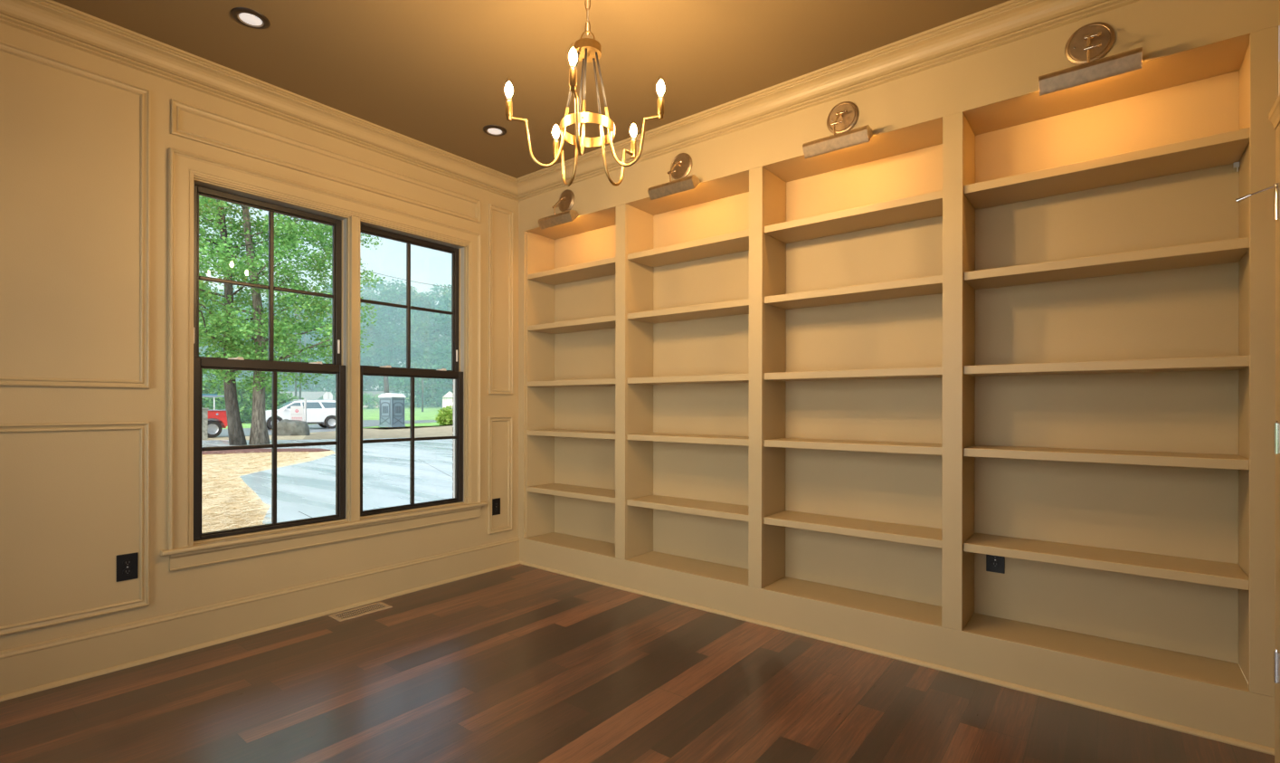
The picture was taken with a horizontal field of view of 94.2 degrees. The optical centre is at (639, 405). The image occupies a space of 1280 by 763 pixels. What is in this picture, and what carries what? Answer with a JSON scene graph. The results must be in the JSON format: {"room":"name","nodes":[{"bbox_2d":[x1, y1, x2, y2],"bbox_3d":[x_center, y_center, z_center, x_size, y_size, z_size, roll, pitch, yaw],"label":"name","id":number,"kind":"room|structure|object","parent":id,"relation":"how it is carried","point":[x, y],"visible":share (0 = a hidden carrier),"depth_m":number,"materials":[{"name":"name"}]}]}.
{"room":"library","nodes":[
{"label":"library","id":0,"kind":"room"},
{"bbox_2d":[0,22,547,650],"bbox_3d":[-1.971,-0.229,3.060,0.126,2.743,4.170,0,0,38],"label":"wall","id":1,"kind":"structure","parent":0,"point":[70,143],"depth_m":2.56,"materials":[{"name":"paint"}]},
{"bbox_2d":[0,40,150,388],"bbox_3d":[-2.656,-0.744,2.081,0.016,1.333,1.483,0,0,38],"label":"trim","id":2,"kind":"structure","parent":1,"relation":"attached to","point":[144,382],"depth_m":2.64,"materials":[{"name":"paint"}]},
{"bbox_2d":[0,421,150,635],"bbox_3d":[-2.658,0.483,2.081,0.016,0.819,1.483,0,0,38],"label":"trim","id":3,"kind":"structure","parent":1,"relation":"attached to","point":[144,427],"depth_m":2.61,"materials":[{"name":"paint"}]},
{"bbox_2d":[116,551,138,581],"bbox_3d":[-2.247,0.708,2.605,0.009,0.115,0.073,0,0,38],"label":"wall outlet","id":4,"kind":"object","parent":1,"relation":"attached to","point":[127,564],"visible":1,"depth_m":2.60,"materials":[{"name":"black plastic"}]},
{"bbox_2d":[123,558,132,566],"bbox_3d":[-2.245,0.688,2.604,0.003,0.033,0.033,0,0,38],"label":"socket","id":5,"kind":"object","parent":4,"relation":"attached to","point":[127,562],"depth_m":2.60,"materials":[{"name":"grey plastic"}]},
{"bbox_2d":[123,567,132,575],"bbox_3d":[-2.245,0.727,2.604,0.003,0.033,0.033,0,0,38],"label":"socket","id":6,"kind":"object","parent":4,"relation":"attached to","point":[127,571],"depth_m":2.60,"materials":[{"name":"grey plastic"}]},
{"bbox_2d":[0,536,520,701],"bbox_3d":[-2.042,1.049,2.847,0.030,0.187,3.750,0,0,38],"label":"baseboard","id":7,"kind":"structure","parent":1,"relation":"attached to","point":[30,668],"depth_m":2.87,"materials":[{"name":"paint"}]},
{"bbox_2d":[160,501,487,556],"bbox_3d":[-1.624,0.669,3.393,0.079,0.024,1.780,0,0,38],"label":"window sill","id":8,"kind":"structure","parent":1,"relation":"attached to","point":[277,535],"depth_m":3.16,"materials":[{"name":"paint"}]},
{"bbox_2d":[167,147,481,549],"bbox_3d":[-1.683,-0.244,3.431,0.194,1.858,1.710,0,0,38],"label":"window","id":9,"kind":"structure","parent":1,"relation":"in","point":[339,366],"depth_m":3.11,"materials":[{"name":"paint"}]},
{"bbox_2d":[169,505,481,570],"bbox_3d":[-1.619,0.719,3.384,0.026,0.076,1.706,0,0,38],"label":"apron","id":10,"kind":"object","parent":1,"relation":"attached to","point":[201,557],"visible":0.93,"depth_m":3.19,"materials":[{"name":"paint"}]},
{"bbox_2d":[170,98,480,223],"bbox_3d":[-1.619,-1.323,3.388,0.016,0.158,1.701,0,0,38],"label":"trim","id":11,"kind":"structure","parent":1,"relation":"attached to","point":[176,106],"depth_m":3.17,"materials":[{"name":"paint"}]},
{"bbox_2d":[360,219,466,518],"bbox_3d":[-1.454,-0.202,3.753,0.153,1.776,0.776,0,0,38],"label":"window","id":12,"kind":"structure","parent":1,"relation":"in","point":[458,373],"depth_m":3.87,"materials":[{"name":"paint"}]},
{"bbox_2d":[492,497,500,515],"bbox_3d":[-1.009,0.710,4.168,0.009,0.115,0.073,0,0,38],"label":"wall outlet","id":13,"kind":"object","parent":1,"relation":"attached to","point":[496,502],"visible":1,"depth_m":4.16,"materials":[{"name":"black plastic"}]},
{"bbox_2d":[487,416,512,533],"bbox_3d":[-0.984,0.485,4.193,0.016,0.813,0.207,0,0,38],"label":"trim","id":14,"kind":"structure","parent":1,"relation":"attached to","point":[490,419],"depth_m":4.21,"materials":[{"name":"paint"}]},
{"bbox_2d":[488,203,513,394],"bbox_3d":[-0.980,-0.737,4.195,0.016,1.318,0.210,0,0,38],"label":"trim","id":15,"kind":"structure","parent":1,"relation":"attached to","point":[491,207],"depth_m":4.22,"materials":[{"name":"paint"}]},
{"bbox_2d":[0,0,1141,201],"bbox_3d":[-0.555,-1.540,1.672,3.815,0.115,3.750,0,0,38],"label":"crown molding","id":16,"kind":"structure","parent":1,"relation":"attached to","point":[1011,21],"depth_m":2.81,"materials":[{"name":"paint"}]},
{"bbox_2d":[452,379,453,497],"bbox_3d":[-1.808,-0.182,3.429,0.027,3.350,4.950,0,0,38],"label":"wall","id":17,"kind":"structure","parent":0,"point":[452,379],"depth_m":4.10,"materials":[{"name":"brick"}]},
{"bbox_2d":[52,0,1009,178],"bbox_3d":[-0.470,-1.638,1.827,4.075,0.080,4.300,0,0,38],"label":"ceiling","id":18,"kind":"structure","parent":0,"point":[435,73],"depth_m":2.67,"materials":[{"name":"brown paint"}]},
{"bbox_2d":[230,7,270,28],"bbox_3d":[-1.608,-1.595,2.455,0.136,0.009,0.136,0,0,38],"label":"recessed light","id":19,"kind":"object","parent":18,"relation":"in","point":[249,17],"visible":1,"depth_m":2.44,"materials":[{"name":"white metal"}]},
{"bbox_2d":[483,124,506,136],"bbox_3d":[-0.844,-1.594,3.455,0.136,0.009,0.136,0,0,38],"label":"recessed light","id":20,"kind":"object","parent":18,"relation":"in","point":[495,130],"visible":1,"depth_m":3.45,"materials":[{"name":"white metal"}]},
{"bbox_2d":[503,0,665,186],"bbox_3d":[-0.170,-1.209,2.118,0.548,0.775,0.531,0,0,38],"label":"chandelier","id":21,"kind":"object","parent":18,"relation":"hanging from","point":[584,50],"visible":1,"depth_m":2.06,"materials":[{"name":"gold metal"}]},
{"bbox_2d":[0,563,1274,762],"bbox_3d":[-0.429,1.175,1.772,3.935,0.060,4.270,0,0,38],"label":"floor","id":22,"kind":"structure","parent":0,"point":[516,663],"depth_m":2.29,"materials":[{"name":"brown wood"}]},
{"bbox_2d":[328,601,392,621],"bbox_3d":[-1.550,1.141,3.302,0.138,0.005,0.296,0,0,38],"label":"floor vent","id":23,"kind":"object","parent":22,"relation":"in","point":[370,608],"visible":1,"depth_m":3.29,"materials":[{"name":"beige metal"}]},
{"bbox_2d":[518,25,1279,748],"bbox_3d":[0.701,-0.053,3.259,3.814,2.400,0.302,0,0,38],"label":"bookcase","id":24,"kind":"object","parent":22,"relation":"on","point":[1113,442],"visible":0.99,"depth_m":2.68,"materials":[{"name":"paint"}]},
{"bbox_2d":[986,554,1005,573],"bbox_3d":[1.616,0.702,2.704,0.073,0.115,0.009,0,0,38],"label":"wall outlet","id":25,"kind":"object","parent":24,"relation":"attached to","point":[996,564],"visible":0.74,"depth_m":2.70,"materials":[{"name":"black plastic"}]},
{"bbox_2d":[991,559,999,568],"bbox_3d":[1.615,0.722,2.702,0.033,0.033,0.003,0,0,38],"label":"socket","id":26,"kind":"object","parent":25,"relation":"attached to","point":[995,564],"depth_m":2.70,"materials":[{"name":"grey plastic"}]},
{"bbox_2d":[518,0,1279,682],"bbox_3d":[0.738,-0.224,3.305,4.015,2.743,0.420,0,0,38],"label":"wall","id":27,"kind":"structure","parent":0,"point":[1182,42],"depth_m":2.59,"materials":[{"name":"paint"}]},
{"bbox_2d":[538,189,578,229],"bbox_3d":[-0.534,-1.325,3.969,0.304,0.262,0.122,0,0,38],"label":"picture light","id":28,"kind":"object","parent":27,"relation":"attached to","point":[565,202],"visible":1,"depth_m":3.97,"materials":[{"name":"gold metal"}]},
{"bbox_2d":[647,152,700,199],"bbox_3d":[0.201,-1.324,3.386,0.304,0.262,0.122,0,0,38],"label":"picture light","id":29,"kind":"object","parent":27,"relation":"attached to","point":[681,165],"visible":1,"depth_m":3.38,"materials":[{"name":"gold metal"}]},
{"bbox_2d":[802,101,872,158],"bbox_3d":[0.935,-1.323,2.804,0.304,0.262,0.122,0,0,38],"label":"picture light","id":30,"kind":"object","parent":27,"relation":"attached to","point":[843,117],"visible":1,"depth_m":2.80,"materials":[{"name":"gold metal"}]},
{"bbox_2d":[519,560,1274,755],"bbox_3d":[0.613,1.138,3.126,3.785,0.018,0.014,0,0,38],"label":"baseboard","id":31,"kind":"structure","parent":27,"relation":"attached to","point":[1139,717],"depth_m":2.51,"materials":[{"name":"paint"}]},
{"bbox_2d":[1038,21,1142,95],"bbox_3d":[1.675,-1.321,2.218,0.304,0.262,0.122,0,0,38],"label":"picture light","id":32,"kind":"object","parent":27,"relation":"attached to","point":[1085,47],"visible":1,"depth_m":2.22,"materials":[{"name":"gold metal"}]},
{"bbox_2d":[1279,0,1279,94],"bbox_3d":[0.977,-0.224,0.456,0.100,2.743,3.750,0,0,38],"label":"wall","id":33,"kind":"structure","parent":0,"point":[1279,0],"depth_m":1.95,"materials":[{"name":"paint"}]},
{"bbox_2d":[1235,94,1279,762],"bbox_3d":[1.729,0.099,1.543,0.161,2.100,1.024,0,0,38],"label":"door","id":34,"kind":"structure","parent":33,"relation":"in","point":[1274,116],"depth_m":1.89,"materials":[{"name":"paint"}]},
{"label":"outside","id":35,"kind":"structure","parent":0,"visible":0},
{"bbox_2d":[360,268,451,287],"bbox_3d":[-19.500,-11.741,55.999,14.474,0.918,0.038,0,0,-34],"label":"power line","id":36,"kind":"object","parent":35,"point":[360,269],"visible":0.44,"depth_m":54.56,"materials":[{"name":"grey plastic"}]},
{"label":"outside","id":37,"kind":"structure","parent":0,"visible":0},
{"bbox_2d":[303,425,453,439],"bbox_3d":[-12.742,1.460,34.344,9.817,0.030,23.511,0,0,-13],"label":"dirt strip","id":38,"kind":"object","parent":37,"point":[432,431],"visible":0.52,"depth_m":31.11,"materials":[{"name":"beige soil"}]},
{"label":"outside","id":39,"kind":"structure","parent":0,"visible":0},
{"bbox_2d":[202,436,453,523],"bbox_3d":[-0.207,1.471,28.668,28.571,0.050,41.000,0,0,38],"label":"driveway","id":40,"kind":"structure","parent":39,"point":[308,488],"depth_m":11.58,"materials":[{"name":"concrete"}]},
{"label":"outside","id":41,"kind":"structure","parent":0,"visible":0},
{"bbox_2d":[222,395,449,432],"bbox_3d":[-59.947,-0.866,83.041,190.000,4.500,230.000,0,0,38],"label":"ground","id":42,"kind":"structure","parent":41,"point":[429,412],"depth_m":67.93,"materials":[{"name":"green plant"}]},
{"bbox_2d":[202,385,223,408],"bbox_3d":[-34.750,-0.156,46.968,3.655,3.636,5.999,0,0,38],"label":"shrub","id":43,"kind":"object","parent":42,"relation":"on","point":[207,403],"visible":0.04,"depth_m":46.57,"materials":[{"name":"green plant"}]},
{"bbox_2d":[202,376,249,422],"bbox_3d":[-33.697,-0.421,47.971,5.343,4.336,3.716,0,0,-29],"label":"shrub","id":44,"kind":"object","parent":42,"relation":"on","point":[219,381],"visible":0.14,"depth_m":46.81,"materials":[{"name":"green plant"}]},
{"bbox_2d":[199,285,266,383],"bbox_3d":[-59.695,-8.228,83.990,13.731,17.479,14.214,0,0,38],"label":"tree","id":45,"kind":"object","parent":42,"relation":"on","point":[219,292],"visible":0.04,"depth_m":82.92,"materials":[{"name":"green plant"}]},
{"bbox_2d":[203,380,271,423],"bbox_3d":[-32.513,-0.150,48.461,3.735,3.729,5.680,0,0,38],"label":"shrub","id":46,"kind":"object","parent":42,"relation":"on","point":[243,419],"visible":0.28,"depth_m":47.46,"materials":[{"name":"green plant"}]},
{"bbox_2d":[236,374,293,422],"bbox_3d":[-31.343,-0.429,49.009,3.558,4.410,5.232,0,0,38],"label":"shrub","id":47,"kind":"object","parent":42,"relation":"on","point":[279,398],"visible":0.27,"depth_m":48.35,"materials":[{"name":"green plant"}]},
{"bbox_2d":[236,295,307,388],"bbox_3d":[-60.017,-9.265,98.243,16.228,18.549,15.760,0,0,38],"label":"tree","id":48,"kind":"object","parent":42,"relation":"on","point":[265,305],"visible":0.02,"depth_m":96.67,"materials":[{"name":"green plant"}]},
{"bbox_2d":[199,196,362,445],"bbox_3d":[-14.974,-4.880,21.289,8.629,12.750,8.962,0,0,13],"label":"tree","id":49,"kind":"object","parent":42,"relation":"on","point":[235,430],"visible":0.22,"depth_m":21.25,"materials":[{"name":"green plant"}]},
{"bbox_2d":[282,393,303,402],"bbox_3d":[-31.843,0.169,51.900,3.732,3.064,4.556,0,0,38],"label":"shrub","id":50,"kind":"object","parent":42,"relation":"on","point":[292,398],"visible":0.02,"depth_m":52.81,"materials":[{"name":"green plant"}]},
{"bbox_2d":[276,418,310,436],"bbox_3d":[-16.854,1.217,28.674,1.643,1.137,0.911,0,0,-9],"label":"boulder","id":51,"kind":"object","parent":42,"relation":"on","point":[285,427],"visible":0.63,"depth_m":28.30,"materials":[{"name":"grey stone"}]},
{"bbox_2d":[294,308,297,398],"bbox_3d":[-37.097,-4.744,64.036,0.290,12.102,0.265,0,0,38],"label":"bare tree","id":52,"kind":"object","parent":42,"relation":"on","point":[295,308],"visible":0.35,"depth_m":63.95,"materials":[{"name":"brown plant"}]},
{"bbox_2d":[298,314,301,400],"bbox_3d":[-37.783,-4.816,66.036,0.290,12.102,0.265,0,0,38],"label":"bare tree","id":53,"kind":"object","parent":42,"relation":"on","point":[299,395],"visible":0.31,"depth_m":65.97,"materials":[{"name":"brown plant"}]},
{"bbox_2d":[265,301,335,391],"bbox_3d":[-50.575,-7.895,90.334,14.664,16.422,14.409,0,0,38],"label":"tree","id":54,"kind":"object","parent":42,"relation":"on","point":[329,314],"visible":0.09,"depth_m":87.42,"materials":[{"name":"green plant"}]},
{"bbox_2d":[277,355,335,400],"bbox_3d":[-47.957,-3.198,88.071,11.803,8.296,12.097,0,0,38],"label":"tree","id":55,"kind":"object","parent":42,"relation":"on","point":[317,388],"visible":0.26,"depth_m":85.18,"materials":[{"name":"green plant"}]},
{"bbox_2d":[279,391,335,400],"bbox_3d":[-48.160,-0.583,80.000,11.600,2.600,7.600,0,0,-9],"label":"house","id":56,"kind":"structure","parent":42,"relation":"on","point":[311,395],"depth_m":78.87,"materials":[{"name":"grey"}]},
{"bbox_2d":[301,297,335,395],"bbox_3d":[-54.595,-9.762,103.776,14.815,19.132,15.785,0,0,38],"label":"tree","id":57,"kind":"object","parent":42,"relation":"on","point":[324,298],"visible":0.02,"depth_m":101.50,"materials":[{"name":"green plant"}]},
{"bbox_2d":[301,281,396,390],"bbox_3d":[-46.979,-9.725,96.168,14.974,19.646,15.197,0,0,38],"label":"tree","id":58,"kind":"object","parent":42,"relation":"on","point":[381,353],"visible":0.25,"depth_m":94.61,"materials":[{"name":"green plant"}]},
{"bbox_2d":[362,392,381,408],"bbox_3d":[-37.950,-0.539,84.130,3.972,2.659,6.973,0,0,38],"label":"shrub","id":59,"kind":"object","parent":42,"relation":"on","point":[366,397],"visible":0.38,"depth_m":83.21,"materials":[{"name":"green plant"}]},
{"bbox_2d":[360,281,406,390],"bbox_3d":[-49.332,-11.461,108.171,16.564,22.263,16.906,0,0,38],"label":"tree","id":60,"kind":"object","parent":42,"relation":"on","point":[395,355],"visible":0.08,"depth_m":106.84,"materials":[{"name":"green plant"}]},
{"bbox_2d":[362,390,406,407],"bbox_3d":[-41.940,-0.951,92.000,8.600,2.500,6.600,0,0,11],"label":"house","id":61,"kind":"structure","parent":42,"relation":"on","point":[378,393],"depth_m":90.90,"materials":[{"name":"grey"}]},
{"bbox_2d":[383,376,388,393],"bbox_3d":[-26.477,-1.007,62.012,0.594,4.816,0.609,0,0,38],"label":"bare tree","id":62,"kind":"object","parent":42,"relation":"on","point":[385,378],"visible":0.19,"depth_m":61.87,"materials":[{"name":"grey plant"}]},
{"bbox_2d":[378,392,406,426],"bbox_3d":[-16.683,0.319,40.000,1.240,2.270,1.240,0,0,25],"label":"portable toilet","id":63,"kind":"object","parent":42,"relation":"on","point":[391,405],"visible":0.99,"depth_m":39.56,"materials":[{"name":"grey plastic"}]},
{"bbox_2d":[360,277,433,393],"bbox_3d":[-41.795,-10.757,99.662,15.434,21.445,15.136,0,0,38],"label":"tree","id":64,"kind":"object","parent":42,"relation":"on","point":[393,296],"visible":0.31,"depth_m":97.14,"materials":[{"name":"green plant"}]},
{"bbox_2d":[377,354,452,407],"bbox_3d":[-34.114,-3.459,89.834,10.963,8.491,11.112,0,0,38],"label":"tree","id":65,"kind":"object","parent":42,"relation":"on","point":[428,399],"visible":0.48,"depth_m":88.51,"materials":[{"name":"green plant"}]},
{"bbox_2d":[379,290,450,388],"bbox_3d":[-43.107,-11.174,111.970,17.004,21.453,17.230,0,0,38],"label":"tree","id":66,"kind":"object","parent":42,"relation":"on","point":[395,320],"visible":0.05,"depth_m":106.69,"materials":[{"name":"green plant"}]},
{"bbox_2d":[385,291,451,405],"bbox_3d":[-34.916,-9.763,99.636,14.137,19.488,13.867,0,0,38],"label":"tree","id":67,"kind":"object","parent":42,"relation":"on","point":[416,325],"visible":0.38,"depth_m":96.22,"materials":[{"name":"green plant"}]},
{"bbox_2d":[421,367,423,411],"bbox_3d":[-27.470,-1.921,75.036,0.290,5.705,0.265,0,0,38],"label":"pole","id":68,"kind":"object","parent":42,"relation":"on","point":[421,367],"visible":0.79,"depth_m":74.95,"materials":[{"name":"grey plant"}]},
{"bbox_2d":[402,283,451,381],"bbox_3d":[-34.477,-11.095,107.945,16.543,21.573,15.718,0,0,38],"label":"tree","id":69,"kind":"object","parent":42,"relation":"on","point":[439,330],"visible":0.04,"depth_m":104.27,"materials":[{"name":"green plant"}]},
{"bbox_2d":[407,347,453,406],"bbox_3d":[-30.351,-4.072,92.193,12.086,9.481,10.333,0,0,38],"label":"tree","id":70,"kind":"object","parent":42,"relation":"on","point":[446,363],"visible":0.4,"depth_m":89.60,"materials":[{"name":"green plant"}]},
{"bbox_2d":[426,284,453,388],"bbox_3d":[-25.888,-9.693,95.878,15.781,19.654,15.605,0,0,38],"label":"tree","id":71,"kind":"object","parent":42,"relation":"on","point":[446,317],"visible":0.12,"depth_m":92.76,"materials":[{"name":"green plant"}]},
{"bbox_2d":[434,405,453,425],"bbox_3d":[-13.950,0.894,44.023,2.471,1.791,2.612,0,0,38],"label":"shrub","id":72,"kind":"object","parent":42,"relation":"on","point":[444,417],"visible":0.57,"depth_m":43.22,"materials":[{"name":"green plant"}]},
{"bbox_2d":[442,391,453,408],"bbox_3d":[-24.576,-0.498,78.000,2.500,2.650,3.100,0,0,0],"label":"shed","id":73,"kind":"object","parent":42,"relation":"on","point":[447,399],"visible":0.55,"depth_m":76.75,"materials":[{"name":"white"}]},
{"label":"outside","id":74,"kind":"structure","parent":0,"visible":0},
{"bbox_2d":[208,419,437,437],"bbox_3d":[-21.544,1.444,48.776,14.841,0.030,52.420,0,0,12],"label":"road","id":75,"kind":"structure","parent":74,"point":[313,428],"depth_m":38.30,"materials":[{"name":"grey asphalt"}]},
{"bbox_2d":[202,394,227,437],"bbox_3d":[-20.963,0.465,25.444,2.080,1.930,5.420,0,0,38],"label":"truck","id":76,"kind":"object","parent":75,"relation":"on","point":[217,419],"visible":0.21,"depth_m":26.55,"materials":[{"name":"red paint"}]},
{"bbox_2d":[265,398,335,428],"bbox_3d":[-20.848,0.535,36.752,5.055,1.790,2.340,0,0,-41],"label":"car","id":77,"kind":"object","parent":75,"relation":"on","point":[322,412],"visible":0.56,"depth_m":36.33,"materials":[{"name":"white paint"}]},
{"bbox_2d":[322,391,332,400],"bbox_3d":[-23.895,0.205,45.503,0.748,2.464,0.046,0,0,0],"label":"stop sign","id":78,"kind":"object","parent":75,"relation":"on","point":[327,395],"visible":0.62,"depth_m":45.52,"materials":[{"name":"grey"}]},
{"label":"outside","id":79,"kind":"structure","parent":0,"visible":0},
{"bbox_2d":[201,431,335,532],"bbox_3d":[-13.350,1.461,13.247,30.231,0.030,26.503,0,0,38],"label":"ground","id":80,"kind":"structure","parent":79,"point":[314,455],"depth_m":13.73,"materials":[{"name":"beige soil"}]},
{"bbox_2d":[202,407,208,439],"bbox_3d":[-18.469,0.776,25.000,0.460,1.340,0.460,0,0,38],"label":"stone pier","id":81,"kind":"structure","parent":80,"relation":"on","point":[204,410],"depth_m":24.95,"materials":[{"name":"beige stone"}]},
{"bbox_2d":[201,450,310,532],"bbox_3d":[-7.687,1.440,12.498,2.939,0.059,16.506,0,0,-37],"label":"straw","id":82,"kind":"object","parent":80,"relation":"on","point":[222,525],"visible":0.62,"depth_m":9.80,"materials":[{"name":"beige"}]},
{"bbox_2d":[202,447,330,455],"bbox_3d":[-13.043,1.432,18.010,6.447,0.030,2.904,0,0,-8],"label":"mulch bed","id":83,"kind":"object","parent":80,"relation":"on","point":[243,450],"visible":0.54,"depth_m":18.57,"materials":[{"name":"brown soil"}]},
{"bbox_2d":[199,195,385,444],"bbox_3d":[-14.355,-5.352,22.015,9.034,13.671,8.673,0,0,36],"label":"tree","id":84,"kind":"object","parent":80,"relation":"on","point":[259,434],"visible":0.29,"depth_m":21.73,"materials":[{"name":"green plant"}]},
{"bbox_2d":[290,398,306,421],"bbox_3d":[-17.233,0.549,30.000,0.798,1.797,0.120,0,0,0],"label":"sign","id":85,"kind":"object","parent":80,"relation":"on","point":[297,412],"visible":0.88,"depth_m":29.99,"materials":[{"name":"white"}]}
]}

